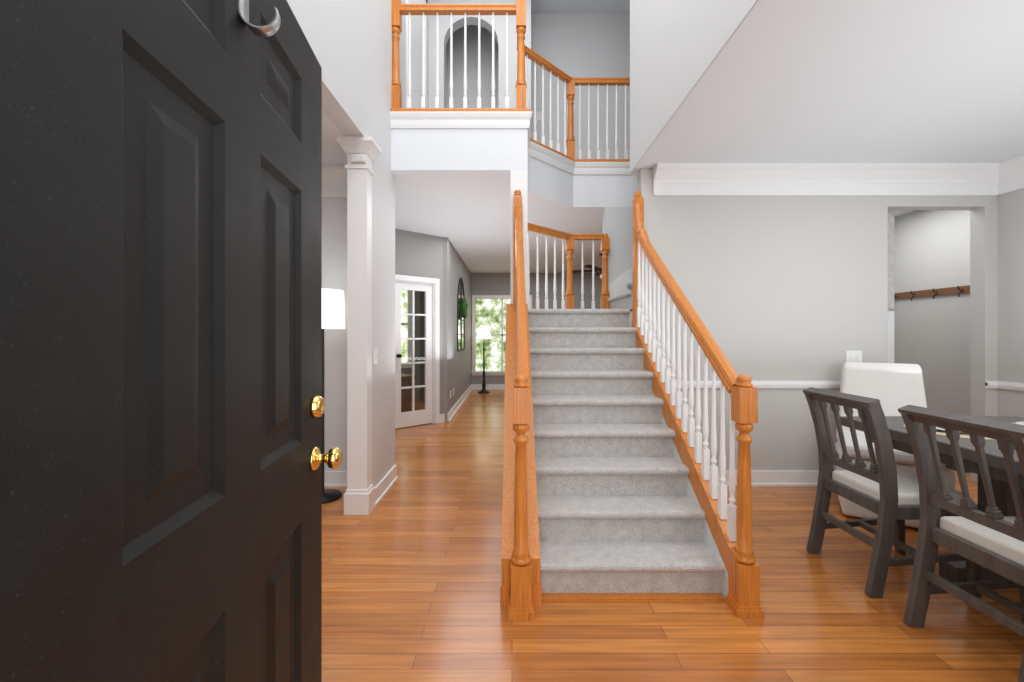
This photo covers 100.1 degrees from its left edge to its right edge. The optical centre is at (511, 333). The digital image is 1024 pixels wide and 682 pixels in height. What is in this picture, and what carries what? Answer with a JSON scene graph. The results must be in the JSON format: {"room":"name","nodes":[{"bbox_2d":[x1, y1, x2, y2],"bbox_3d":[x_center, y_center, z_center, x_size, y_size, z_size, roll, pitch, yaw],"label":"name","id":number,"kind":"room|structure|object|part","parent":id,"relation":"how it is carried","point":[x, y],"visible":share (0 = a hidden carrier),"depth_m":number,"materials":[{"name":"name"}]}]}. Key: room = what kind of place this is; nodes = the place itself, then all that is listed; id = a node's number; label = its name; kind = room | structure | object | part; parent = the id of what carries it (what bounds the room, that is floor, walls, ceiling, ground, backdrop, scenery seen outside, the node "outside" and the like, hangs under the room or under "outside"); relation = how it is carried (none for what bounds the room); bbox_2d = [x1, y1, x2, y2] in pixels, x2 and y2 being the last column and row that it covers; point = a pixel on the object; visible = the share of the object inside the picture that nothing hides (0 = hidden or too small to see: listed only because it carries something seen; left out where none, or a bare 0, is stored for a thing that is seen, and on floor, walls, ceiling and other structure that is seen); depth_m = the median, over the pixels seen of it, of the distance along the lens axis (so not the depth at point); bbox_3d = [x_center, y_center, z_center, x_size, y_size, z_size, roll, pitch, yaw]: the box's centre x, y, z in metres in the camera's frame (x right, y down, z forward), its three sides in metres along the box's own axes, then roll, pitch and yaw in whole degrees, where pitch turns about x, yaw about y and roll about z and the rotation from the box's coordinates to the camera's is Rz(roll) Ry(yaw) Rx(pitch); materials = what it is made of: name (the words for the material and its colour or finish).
{"room":"entrance hall","nodes":[
{"label":"entrance hall","id":0,"kind":"room"},
{"bbox_2d":[401,291,419,401],"bbox_3d":[-3.076,-0.060,7.076,3.500,2.720,0.070,0,0,-42],"label":"wall","id":1,"kind":"structure","parent":0,"point":[417,347],"depth_m":8.19,"materials":[{"name":"grey paint"}]},
{"bbox_2d":[401,290,411,367],"bbox_3d":[-3.053,-0.175,6.976,3.240,1.610,0.090,0,0,-42],"label":"window","id":2,"kind":"structure","parent":1,"relation":"in","point":[404,346],"depth_m":7.99,"materials":[{"name":"clear glass"}]},
{"bbox_2d":[445,25,498,107],"bbox_3d":[-0.515,-3.180,6.150,1.190,2.540,0.100,0,0,0],"label":"wall","id":3,"kind":"structure","parent":0,"point":[472,59],"depth_m":6.10,"materials":[{"name":"white paint"}]},
{"bbox_2d":[395,229,601,421],"bbox_3d":[0.000,-0.060,6.995,10.400,2.720,6.289,0,0,0],"label":"wall","id":4,"kind":"structure","parent":0,"point":[425,255],"depth_m":7.33,"materials":[{"name":"grey paint"}]},
{"bbox_2d":[395,274,439,428],"bbox_3d":[-1.611,0.250,5.822,1.380,2.100,0.996,0,0,-42],"label":"door","id":5,"kind":"structure","parent":4,"relation":"attached to","point":[430,287],"depth_m":6.10,"materials":[{"name":"white paint"}]},
{"bbox_3d":[-1.534,0.300,5.823,0.080,0.056,0.081,0,0,0],"label":"knob","id":6,"kind":"part","parent":5,"relation":"part of","materials":[{"name":"black metal"}]},
{"bbox_2d":[457,277,467,350],"bbox_3d":[-0.901,-0.370,7.950,0.133,1.350,1.050,0,0,0],"label":"arched mirror","id":7,"kind":"object","parent":4,"relation":"attached to","point":[462,307],"visible":0.98,"depth_m":7.89,"materials":[{"name":"black mirror"}]},
{"bbox_2d":[471,295,531,374],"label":"window","id":8,"kind":"structure","parent":4,"relation":"in","point":[488,312],"depth_m":10.10,"materials":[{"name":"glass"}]},
{"bbox_2d":[322,0,1023,514],"bbox_3d":[0.000,-1.380,5.185,10.120,5.360,9.630,0,0,0],"label":"trim","id":9,"kind":"structure","parent":4,"relation":"attached to","point":[352,184],"depth_m":3.63,"materials":[{"name":"white paint"}]},
{"bbox_2d":[287,0,899,486],"bbox_3d":[-0.030,-1.575,0.285,10.340,5.750,0.170,0,0,0],"label":"wall","id":10,"kind":"structure","parent":0,"point":[661,54],"depth_m":0.18,"materials":[{"name":"white paint"}]},
{"bbox_2d":[0,0,321,681],"bbox_3d":[-0.550,0.231,0.842,0.045,2.098,0.954,0,0,-7],"label":"front door","id":11,"kind":"structure","parent":10,"relation":"in","point":[160,315],"depth_m":0.61,"materials":[{"name":"black paint"}]},
{"bbox_2d":[238,0,280,36],"bbox_3d":[-0.517,-0.706,0.839,0.115,0.230,0.038,0,0,-7],"label":"hook","id":12,"kind":"object","parent":11,"relation":"attached to","point":[271,28],"visible":1,"depth_m":0.84,"materials":[{"name":"silver metal"}]},
{"bbox_2d":[310,395,341,470],"bbox_3d":[-0.560,0.288,1.267,0.119,0.219,0.104,0,0,0],"label":"door knob","id":13,"kind":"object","parent":11,"relation":"attached to","point":[332,458],"depth_m":1.23,"materials":[{"name":"gold metal"}]},
{"bbox_2d":[351,154,365,162],"bbox_3d":[-1.100,-1.258,3.071,0.100,0.055,0.036,0,0,0],"label":"sensor","id":14,"kind":"object","parent":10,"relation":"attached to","point":[358,158],"visible":0.98,"depth_m":3.06,"materials":[{"name":"white plastic"}]},
{"bbox_2d":[373,348,377,363],"bbox_3d":[-1.043,0.170,3.282,0.014,0.120,0.075,0,0,0],"label":"switch plate","id":15,"kind":"object","parent":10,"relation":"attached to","point":[375,350],"depth_m":3.27,"materials":[{"name":"white plastic"}]},
{"bbox_2d":[536,112,541,120],"bbox_3d":[0.370,-3.020,5.946,0.080,0.120,0.008,0,0,0],"label":"switch plate","id":16,"kind":"object","parent":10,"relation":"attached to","point":[539,114],"depth_m":5.94,"materials":[{"name":"white plastic"}]},
{"bbox_2d":[322,390,1023,681],"bbox_3d":[0.000,1.350,4.750,13.000,0.100,12.500,0,0,0],"label":"floor","id":17,"kind":"structure","parent":0,"point":[411,572],"depth_m":2.00,"materials":[{"name":"orange wood"}]},
{"bbox_2d":[322,288,344,503],"bbox_3d":[-1.500,0.477,3.400,0.330,1.645,0.330,0,0,0],"label":"floor lamp","id":18,"kind":"object","parent":17,"relation":"on","point":[333,313],"visible":0.5,"depth_m":3.33,"materials":[{"name":"black metal"}]},
{"bbox_3d":[-1.500,-0.193,3.400,0.330,0.305,0.330,0,0,0],"label":"lamp shade","id":19,"kind":"part","parent":18,"relation":"part of","materials":[{"name":"white fabric"}]},
{"bbox_2d":[401,373,415,411],"bbox_3d":[-1.901,0.990,7.013,0.470,0.620,0.470,0,0,-42],"label":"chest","id":20,"kind":"object","parent":17,"relation":"on","point":[404,400],"depth_m":6.91,"materials":[{"name":"brown wood"}]},
{"bbox_2d":[476,326,491,393],"bbox_3d":[-0.620,0.565,9.450,0.340,1.470,0.340,0,0,0],"label":"floor lamp","id":21,"kind":"object","parent":17,"relation":"on","point":[483,333],"visible":1,"depth_m":9.38,"materials":[{"name":"black metal"}]},
{"bbox_3d":[-0.620,-0.030,9.450,0.340,0.280,0.340,0,0,0],"label":"lamp shade","id":22,"kind":"part","parent":21,"relation":"part of","materials":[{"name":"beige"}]},
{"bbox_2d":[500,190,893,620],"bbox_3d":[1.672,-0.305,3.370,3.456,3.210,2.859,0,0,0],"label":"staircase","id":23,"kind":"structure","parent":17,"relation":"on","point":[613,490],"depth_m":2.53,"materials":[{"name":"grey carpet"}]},
{"bbox_2d":[391,0,629,161],"bbox_3d":[0.263,-2.457,4.306,2.675,1.101,1.227,0,0,0],"label":"balcony railing","id":24,"kind":"object","parent":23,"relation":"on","point":[399,9],"visible":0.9,"depth_m":3.77,"materials":[{"name":"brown wood"}]},
{"bbox_3d":[0.570,-0.666,4.354,1.021,0.889,0.869,0,0,0],"label":"landing rail oak","id":25,"kind":"part","parent":23,"relation":"part of","materials":[{"name":"wood"}]},
{"bbox_2d":[802,387,984,597],"bbox_3d":[2.035,0.813,2.335,0.582,0.985,0.480,0,0,0],"label":"dining chair","id":26,"kind":"object","parent":17,"relation":"on","point":[885,489],"visible":0.92,"depth_m":2.23,"materials":[{"name":"grey wood"}]},
{"bbox_3d":[2.087,0.836,2.335,0.411,0.068,0.396,0,0,0],"label":"seat","id":27,"kind":"part","parent":26,"relation":"part of","materials":[{"name":"fabric"}]},
{"bbox_2d":[835,362,955,527],"bbox_3d":[2.762,0.758,3.154,0.580,1.054,0.720,0,0,33],"label":"chair","id":28,"kind":"object","parent":17,"relation":"on","point":[892,387],"visible":0.44,"depth_m":3.28,"materials":[{"name":"fabric"}]},
{"bbox_2d":[840,416,1023,582],"bbox_3d":[2.598,0.881,1.650,1.105,0.838,2.060,0,0,0],"label":"dining table","id":29,"kind":"object","parent":17,"relation":"on","point":[953,572],"visible":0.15,"depth_m":2.21,"materials":[{"name":"grey wood"}]},
{"bbox_2d":[898,405,1023,681],"bbox_3d":[2.035,0.813,1.700,0.582,0.985,0.480,0,0,0],"label":"dining chair","id":30,"kind":"object","parent":17,"relation":"on","point":[992,538],"visible":1,"depth_m":1.76,"materials":[{"name":"grey wood"}]},
{"bbox_3d":[2.087,0.836,1.700,0.411,0.068,0.396,0,0,0],"label":"seat","id":31,"kind":"part","parent":30,"relation":"part of","materials":[{"name":"fabric"}]},
{"bbox_2d":[322,0,1023,272],"bbox_3d":[0.000,-2.975,5.170,10.400,3.150,9.940,0,0,0],"label":"ceiling","id":32,"kind":"structure","parent":0,"point":[860,81],"depth_m":2.91,"materials":[{"name":"white paint"}]},
{"bbox_2d":[566,253,602,278],"bbox_3d":[1.622,-1.192,7.642,1.295,0.455,1.238,0,0,0],"label":"ceiling fan","id":33,"kind":"object","parent":32,"relation":"hanging from","point":[597,270],"visible":0.48,"depth_m":7.58,"materials":[{"name":"brown wood"}]},
{"bbox_2d":[637,168,996,482],"bbox_3d":[2.639,-0.060,3.740,3.060,2.720,0.120,0,0,0],"label":"wall","id":34,"kind":"structure","parent":0,"point":[784,288],"depth_m":3.68,"materials":[{"name":"grey paint"}]},
{"bbox_2d":[846,351,861,361],"bbox_3d":[2.933,0.205,3.673,0.135,0.120,0.014,0,0,0],"label":"switch plate","id":35,"kind":"object","parent":34,"relation":"attached to","point":[853,356],"depth_m":3.67,"materials":[{"name":"white plastic"}]},
{"bbox_2d":[894,285,969,300],"bbox_3d":[4.613,-0.435,4.775,0.073,0.112,0.950,0,0,0],"label":"coat rack","id":36,"kind":"object","parent":34,"relation":"attached to","point":[958,290],"visible":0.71,"depth_m":4.68,"materials":[{"name":"brown wood"}]},
{"bbox_2d":[997,188,1023,416],"bbox_3d":[4.239,-0.060,2.085,0.141,2.720,3.430,0,0,0],"label":"wall","id":37,"kind":"structure","parent":0,"point":[1010,206],"depth_m":3.58,"materials":[{"name":"grey paint"}]}
]}

